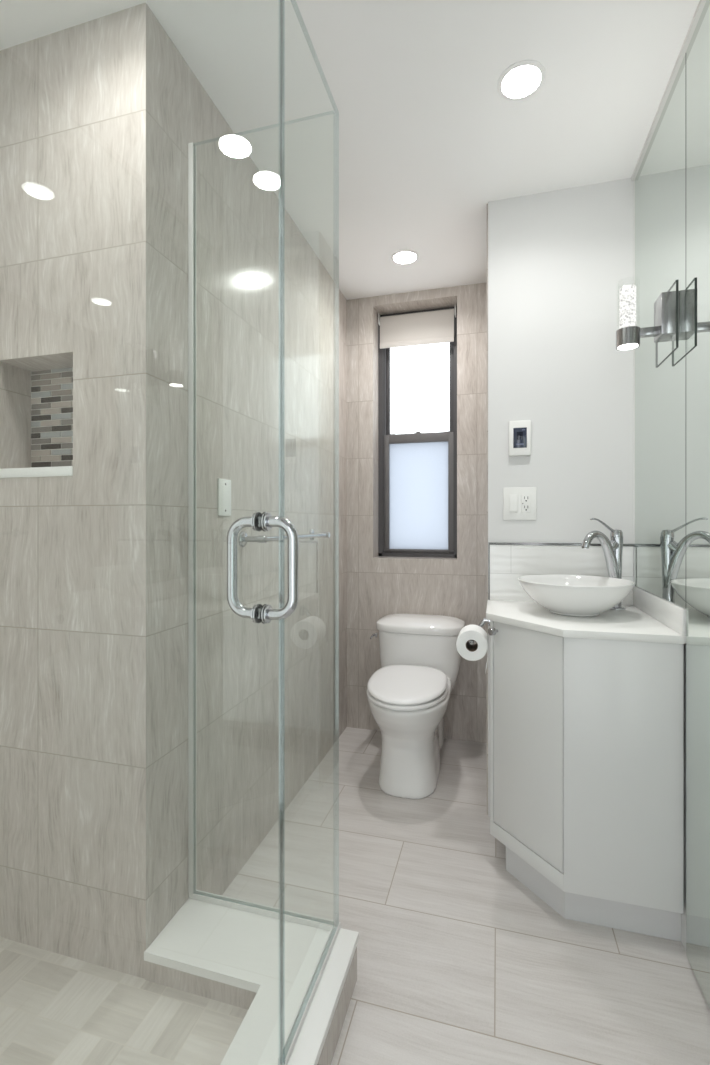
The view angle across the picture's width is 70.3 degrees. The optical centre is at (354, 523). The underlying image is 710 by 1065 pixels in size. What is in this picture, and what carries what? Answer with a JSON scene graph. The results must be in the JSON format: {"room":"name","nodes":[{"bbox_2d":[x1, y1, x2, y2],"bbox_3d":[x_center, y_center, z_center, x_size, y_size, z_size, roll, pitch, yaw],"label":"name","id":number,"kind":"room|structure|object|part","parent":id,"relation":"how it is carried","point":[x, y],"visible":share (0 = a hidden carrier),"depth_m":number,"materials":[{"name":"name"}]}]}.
{"room":"bathroom","nodes":[
{"label":"bathroom","id":0,"kind":"room"},
{"bbox_2d":[0,3,193,978],"bbox_3d":[-0.927,-0.056,1.443,0.930,2.412,0.203,0,0,16],"label":"wall","id":1,"kind":"structure","parent":0,"point":[97,115],"depth_m":1.28,"materials":[{"name":"tile"}]},
{"bbox_3d":[-0.825,-0.134,1.365,0.254,0.025,0.108,0,0,16],"label":"niche sill","id":2,"kind":"part","parent":1,"relation":"part of","materials":[{"name":"white stone"}]},
{"bbox_3d":[-0.810,-0.291,1.418,0.254,0.290,0.006,0,0,16],"label":"mosaic panel","id":3,"kind":"part","parent":1,"relation":"part of","materials":[{"name":"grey tile"}]},
{"bbox_2d":[0,937,247,1064],"bbox_3d":[-0.917,1.127,0.892,1.250,0.046,0.858,0,0,16],"label":"floor","id":4,"kind":"structure","parent":0,"point":[56,1009],"depth_m":1.12,"materials":[{"name":"tile"}]},
{"bbox_2d":[194,75,346,894],"bbox_3d":[-0.271,-0.056,2.241,0.100,2.412,1.691,0,0,16],"label":"wall","id":5,"kind":"structure","parent":0,"point":[238,211],"depth_m":1.80,"materials":[{"name":"stone"}]},
{"bbox_2d":[218,478,230,515],"bbox_3d":[-0.405,-0.081,1.568,0.007,0.114,0.074,0,0,16],"label":"blank plate","id":6,"kind":"object","parent":5,"relation":"attached to","point":[224,485],"visible":1,"depth_m":1.56,"materials":[{"name":"white plastic"}]},
{"bbox_2d":[238,529,329,546],"bbox_3d":[-0.246,0.052,1.982,0.088,0.052,0.702,0,0,16],"label":"towel bar","id":7,"kind":"object","parent":5,"relation":"attached to","point":[243,538],"visible":1,"depth_m":1.69,"materials":[{"name":"silver metal"}]},
{"bbox_3d":[-0.335,0.052,1.669,0.088,0.052,0.052,0,0,16],"label":"post","id":8,"kind":"part","parent":7,"relation":"part of","materials":[{"name":"silver metal"}]},
{"bbox_3d":[-0.217,0.052,1.974,0.017,0.017,0.650,0,0,16],"label":"rail","id":9,"kind":"part","parent":7,"relation":"part of","materials":[{"name":"silver metal"}]},
{"bbox_3d":[-0.158,0.052,2.294,0.088,0.052,0.052,0,0,16],"label":"post","id":10,"kind":"part","parent":7,"relation":"part of","materials":[{"name":"silver metal"}]},
{"bbox_2d":[0,0,699,299],"bbox_3d":[-0.344,-1.312,1.105,2.436,0.100,4.039,0,0,16],"label":"ceiling","id":11,"kind":"structure","parent":0,"point":[399,133],"depth_m":1.51,"materials":[{"name":"white paint"}]},
{"bbox_2d":[391,249,418,264],"bbox_3d":[0.236,-1.260,2.389,0.132,0.005,0.132,0,0,16],"label":"recessed light","id":12,"kind":"object","parent":11,"relation":"in","point":[405,256],"visible":1,"depth_m":2.38,"materials":[{"name":"white"}]},
{"bbox_2d":[394,252,415,262],"bbox_3d":[0.236,-1.260,2.389,0.106,0.004,0.106,0,0,16],"label":"diffuser","id":13,"kind":"object","parent":12,"relation":"attached to","point":[399,257],"depth_m":2.38,"materials":[{"name":"white plastic"}]},
{"bbox_2d":[497,60,545,100],"bbox_3d":[0.474,-1.260,1.438,0.132,0.005,0.132,0,0,16],"label":"recessed light","id":14,"kind":"object","parent":11,"relation":"in","point":[522,79],"visible":1,"depth_m":1.43,"materials":[{"name":"white"}]},
{"bbox_2d":[502,65,540,97],"bbox_3d":[0.474,-1.260,1.438,0.106,0.004,0.106,0,0,16],"label":"diffuser","id":15,"kind":"object","parent":14,"relation":"attached to","point":[518,81],"depth_m":1.44,"materials":[{"name":"white plastic"}]},
{"bbox_2d":[347,282,486,742],"bbox_3d":[0.431,-0.056,2.849,0.920,2.412,0.260,0,0,16],"label":"wall","id":16,"kind":"structure","parent":0,"point":[378,587],"depth_m":2.75,"materials":[{"name":"tile"}]},
{"bbox_2d":[378,306,456,557],"bbox_3d":[0.371,-0.510,2.921,0.460,1.404,0.100,0,0,16],"label":"window","id":17,"kind":"structure","parent":16,"relation":"in","point":[417,472],"depth_m":2.90,"materials":[{"name":"grey metal"}]},
{"bbox_2d":[378,304,455,348],"bbox_3d":[0.349,-1.109,2.859,0.440,0.204,0.036,0,0,16],"label":"roller blind","id":18,"kind":"object","parent":17,"relation":"attached to","point":[430,327],"visible":1,"depth_m":2.84,"materials":[{"name":"grey fabric"}]},
{"bbox_3d":[0.365,-0.158,2.900,0.348,0.620,0.006,0,0,16],"label":"pane","id":19,"kind":"part","parent":17,"relation":"part of","materials":[{"name":"white glass"}]},
{"bbox_3d":[0.365,-0.171,2.900,0.400,0.686,0.028,0,0,16],"label":"sash","id":20,"kind":"part","parent":17,"relation":"part of","materials":[{"name":"white glass"}]},
{"bbox_3d":[0.360,0.155,2.882,0.400,0.006,0.010,0,0,16],"label":"lift rail","id":21,"kind":"part","parent":17,"relation":"part of","materials":[{"name":"grey metal"}]},
{"bbox_3d":[0.375,-0.828,2.935,0.400,0.708,0.028,0,0,16],"label":"sash","id":22,"kind":"part","parent":17,"relation":"part of","materials":[{"name":"white glass"}]},
{"bbox_2d":[222,727,709,1064],"bbox_3d":[-0.412,1.210,0.864,2.436,0.120,4.539,0,0,16],"label":"floor","id":23,"kind":"structure","parent":0,"point":[459,962],"depth_m":1.38,"materials":[{"name":"tile"}]},
{"bbox_2d":[144,898,358,1064],"bbox_3d":[-0.365,1.091,0.836,0.483,0.117,1.050,0,0,16],"label":"shower curb","id":24,"kind":"object","parent":23,"relation":"on","point":[231,956],"visible":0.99,"depth_m":1.18,"materials":[{"name":"white stone"}]},
{"bbox_2d":[188,142,333,930],"bbox_3d":[-0.255,-0.008,1.341,0.420,2.081,0.017,0,0,16],"label":"shower frame","id":25,"kind":"object","parent":24,"relation":"on","point":[321,923],"visible":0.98,"depth_m":1.39,"materials":[{"name":"silver metal"}]},
{"bbox_2d":[227,512,297,623],"bbox_3d":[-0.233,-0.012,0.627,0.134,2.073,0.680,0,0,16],"label":"door handle","id":26,"kind":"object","parent":25,"relation":"attached to","point":[259,521],"depth_m":0.87,"materials":[{"name":"silver metal"}]},
{"bbox_3d":[-0.197,0.077,0.887,0.062,0.178,0.018,0,0,16],"label":"pull handle","id":27,"kind":"part","parent":26,"relation":"part of","materials":[{"name":"silver metal"}]},
{"bbox_2d":[254,512,261,530],"bbox_3d":[-0.167,-0.003,0.879,0.001,0.034,0.034,0,0,16],"label":"washer","id":28,"kind":"object","parent":26,"relation":"in","point":[258,515],"depth_m":0.87,"materials":[{"name":"silver"}]},
{"bbox_2d":[254,604,261,622],"bbox_3d":[-0.167,0.157,0.879,0.001,0.034,0.034,0,0,16],"label":"washer","id":29,"kind":"object","parent":26,"relation":"in","point":[257,607],"depth_m":0.87,"materials":[{"name":"silver metal"}]},
{"bbox_3d":[-0.127,0.077,0.867,0.062,0.178,0.018,0,0,16],"label":"pull handle","id":30,"kind":"part","parent":26,"relation":"part of","materials":[{"name":"silver metal"}]},
{"bbox_2d":[278,0,340,1064],"bbox_3d":[-0.092,-0.008,1.123,0.017,2.081,0.349,0,0,16],"label":"glass panel","id":31,"kind":"object","parent":24,"relation":"on","point":[286,1049],"visible":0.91,"depth_m":0.96,"materials":[{"name":"clear glass"}]},
{"bbox_2d":[367,613,465,798],"bbox_3d":[0.254,0.815,2.373,0.454,0.671,0.745,0,0,20],"label":"toilet","id":32,"kind":"object","parent":23,"relation":"on","point":[408,697],"visible":0.99,"depth_m":2.17,"materials":[{"name":"white ceramic"}]},
{"bbox_3d":[0.229,0.707,2.230,0.346,0.044,0.452,0,0,16],"label":"seat lid","id":33,"kind":"part","parent":32,"relation":"part of","materials":[{"name":"white plastic"}]},
{"bbox_3d":[0.336,0.512,2.593,0.450,0.067,0.256,0,0,16],"label":"tank lid","id":34,"kind":"part","parent":32,"relation":"part of","materials":[{"name":"white ceramic"}]},
{"bbox_2d":[488,620,683,941],"bbox_3d":[0.706,0.735,1.659,0.517,0.830,0.511,0,0,16],"label":"vanity cabinet","id":35,"kind":"object","parent":23,"relation":"on","point":[587,735],"visible":0.86,"depth_m":1.41,"materials":[{"name":"white paint"}]},
{"bbox_2d":[469,618,489,644],"bbox_3d":[0.440,0.371,1.768,0.067,0.082,0.168,0,0,16],"label":"toilet paper holder","id":36,"kind":"object","parent":35,"relation":"attached to","point":[482,623],"visible":0.52,"depth_m":1.82,"materials":[{"name":"silver metal"}]},
{"bbox_2d":[456,625,488,672],"bbox_3d":[0.411,0.435,1.762,0.106,0.145,0.102,0,0,16],"label":"toilet paper roll","id":37,"kind":"object","parent":36,"relation":"hanging from","point":[474,652],"visible":0.99,"depth_m":1.72,"materials":[{"name":"white paper"}]},
{"bbox_3d":[0.456,0.354,1.656,0.031,0.025,0.025,0,0,-27],"label":"knob","id":38,"kind":"part","parent":35,"relation":"part of","materials":[{"name":"silver metal"}]},
{"bbox_3d":[0.530,0.681,1.563,0.018,0.722,0.299,0,0,-27],"label":"frame","id":39,"kind":"part","parent":35,"relation":"part of","materials":[{"name":"white paint"}]},
{"bbox_3d":[0.533,0.657,1.557,0.018,0.668,0.278,0,0,-27],"label":"door","id":40,"kind":"part","parent":35,"relation":"part of","materials":[{"name":"white paint"}]},
{"bbox_2d":[486,600,685,643],"bbox_3d":[0.702,0.310,1.657,0.523,0.021,0.520,0,0,16],"label":"countertop","id":41,"kind":"structure","parent":35,"relation":"on","point":[630,624],"depth_m":1.52,"materials":[{"name":"white stone"}]},
{"bbox_2d":[518,575,634,616],"bbox_3d":[0.732,0.243,1.685,0.357,0.110,0.357,0,0,16],"label":"vessel sink","id":42,"kind":"object","parent":41,"relation":"in","point":[566,595],"visible":1,"depth_m":1.58,"materials":[{"name":"white ceramic"}]},
{"bbox_2d":[581,518,625,609],"bbox_3d":[0.856,0.140,1.752,0.183,0.318,0.060,0,0,-15],"label":"faucet","id":43,"kind":"object","parent":41,"relation":"on","point":[613,548],"visible":0.88,"depth_m":1.75,"materials":[{"name":"silver metal"}]},
{"bbox_3d":[0.861,0.008,1.744,0.115,0.055,0.017,0,0,-23],"label":"lever","id":44,"kind":"part","parent":43,"relation":"part of","materials":[{"name":"silver metal"}]},
{"bbox_3d":[0.736,0.681,1.394,0.297,0.722,0.018,0,0,16],"label":"panel","id":45,"kind":"part","parent":35,"relation":"part of","materials":[{"name":"white paint"}]},
{"bbox_2d":[487,204,487,814],"bbox_3d":[0.614,-0.056,2.314,0.006,2.412,0.671,0,0,16],"label":"wall","id":46,"kind":"structure","parent":0,"point":[487,204],"depth_m":1.99,"materials":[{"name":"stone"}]},
{"bbox_2d":[488,178,633,816],"bbox_3d":[0.914,-0.056,2.222,0.622,2.412,0.683,0,0,16],"label":"wall","id":47,"kind":"structure","parent":0,"point":[559,261],"depth_m":1.91,"materials":[{"name":"white paint"}]},
{"bbox_2d":[488,545,489,599],"bbox_3d":[0.525,0.191,1.972,0.005,0.217,0.010,0,0,16],"label":"trim","id":48,"kind":"structure","parent":47,"relation":"attached to","point":[488,545],"depth_m":1.97,"materials":[{"name":"silver metal"}]},
{"bbox_2d":[503,487,536,519],"bbox_3d":[0.634,-0.076,1.940,0.122,0.125,0.014,0,0,16],"label":"switch plate","id":49,"kind":"object","parent":47,"relation":"attached to","point":[519,503],"visible":1,"depth_m":1.94,"materials":[{"name":"white plastic"}]},
{"bbox_2d":[509,494,517,512],"bbox_3d":[0.610,-0.077,1.944,0.032,0.070,0.009,0,0,16],"label":"rocker switch","id":50,"kind":"object","parent":49,"relation":"attached to","point":[513,498],"depth_m":1.94,"materials":[{"name":"white plastic"}]},
{"bbox_2d":[521,494,530,512],"bbox_3d":[0.656,-0.077,1.932,0.034,0.070,0.004,0,0,16],"label":"socket","id":51,"kind":"object","parent":49,"relation":"attached to","point":[525,498],"depth_m":1.93,"materials":[{"name":"white plastic"}]},
{"bbox_2d":[509,420,530,455],"bbox_3d":[0.633,-0.327,1.936,0.081,0.134,0.022,0,0,16],"label":"thermostat","id":52,"kind":"object","parent":47,"relation":"attached to","point":[519,431],"visible":1,"depth_m":1.93,"materials":[{"name":"white plastic"}]},
{"bbox_2d":[490,545,632,605],"bbox_3d":[0.770,0.191,1.904,0.503,0.217,0.008,0,0,16],"label":"backsplash","id":53,"kind":"structure","parent":47,"relation":"attached to","point":[508,563],"depth_m":1.92,"materials":[{"name":"tile"}]},
{"bbox_2d":[488,542,634,545],"bbox_3d":[0.770,0.079,1.903,0.514,0.008,0.010,0,0,16],"label":"trim","id":54,"kind":"structure","parent":47,"relation":"attached to","point":[489,543],"depth_m":1.90,"materials":[{"name":"silver metal"}]},
{"bbox_2d":[681,644,685,950],"bbox_3d":[0.665,-0.056,0.381,0.100,2.412,2.996,0,0,16],"label":"wall","id":55,"kind":"structure","parent":0,"point":[683,916],"depth_m":1.36,"materials":[{"name":"white paint"}]},
{"bbox_2d":[634,180,634,582],"bbox_3d":[1.020,-0.511,1.836,0.009,1.477,0.004,0,0,16],"label":"trim","id":56,"kind":"structure","parent":55,"relation":"attached to","point":[634,180],"depth_m":1.83,"materials":[{"name":"white metal"}]},
{"bbox_2d":[633,586,685,635],"bbox_3d":[0.947,0.264,1.585,0.013,0.071,0.511,0,0,16],"label":"backsplash","id":57,"kind":"structure","parent":55,"relation":"attached to","point":[672,615],"depth_m":1.51,"materials":[{"name":"tile"}]},
{"bbox_2d":[635,53,685,608],"bbox_3d":[0.950,-0.512,1.585,0.006,1.475,0.515,0,0,16],"label":"wall mirror","id":58,"kind":"object","parent":55,"relation":"attached to","point":[660,180],"visible":0.86,"depth_m":1.53,"materials":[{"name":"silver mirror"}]},
{"bbox_2d":[616,279,678,367],"bbox_3d":[0.828,-0.582,1.439,0.150,0.229,0.180,0,0,16],"label":"wall sconce","id":59,"kind":"object","parent":58,"relation":"attached to","point":[666,306],"visible":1,"depth_m":1.43,"materials":[{"name":"silver glass"}]},
{"bbox_3d":[0.835,-0.545,1.437,0.055,0.022,0.022,0,0,16],"label":"arm","id":60,"kind":"part","parent":59,"relation":"part of","materials":[{"name":"silver metal"}]},
{"bbox_3d":[0.879,-0.557,1.425,0.006,0.180,0.180,0,0,16],"label":"glass plate","id":61,"kind":"part","parent":59,"relation":"part of","materials":[{"name":"clear glass"}]},
{"bbox_2d":[631,0,705,180],"bbox_3d":[0.609,-1.256,0.397,0.017,0.013,2.996,0,0,16],"label":"trim","id":62,"kind":"structure","parent":55,"relation":"attached to","point":[701,3],"depth_m":1.43,"materials":[{"name":"white"}]},
{"bbox_2d":[686,0,709,1008],"bbox_3d":[0.550,-0.053,0.168,0.006,2.392,2.422,0,0,16],"label":"wall mirror","id":63,"kind":"object","parent":55,"relation":"attached to","point":[698,50],"visible":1,"depth_m":1.25,"materials":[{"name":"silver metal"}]}
]}

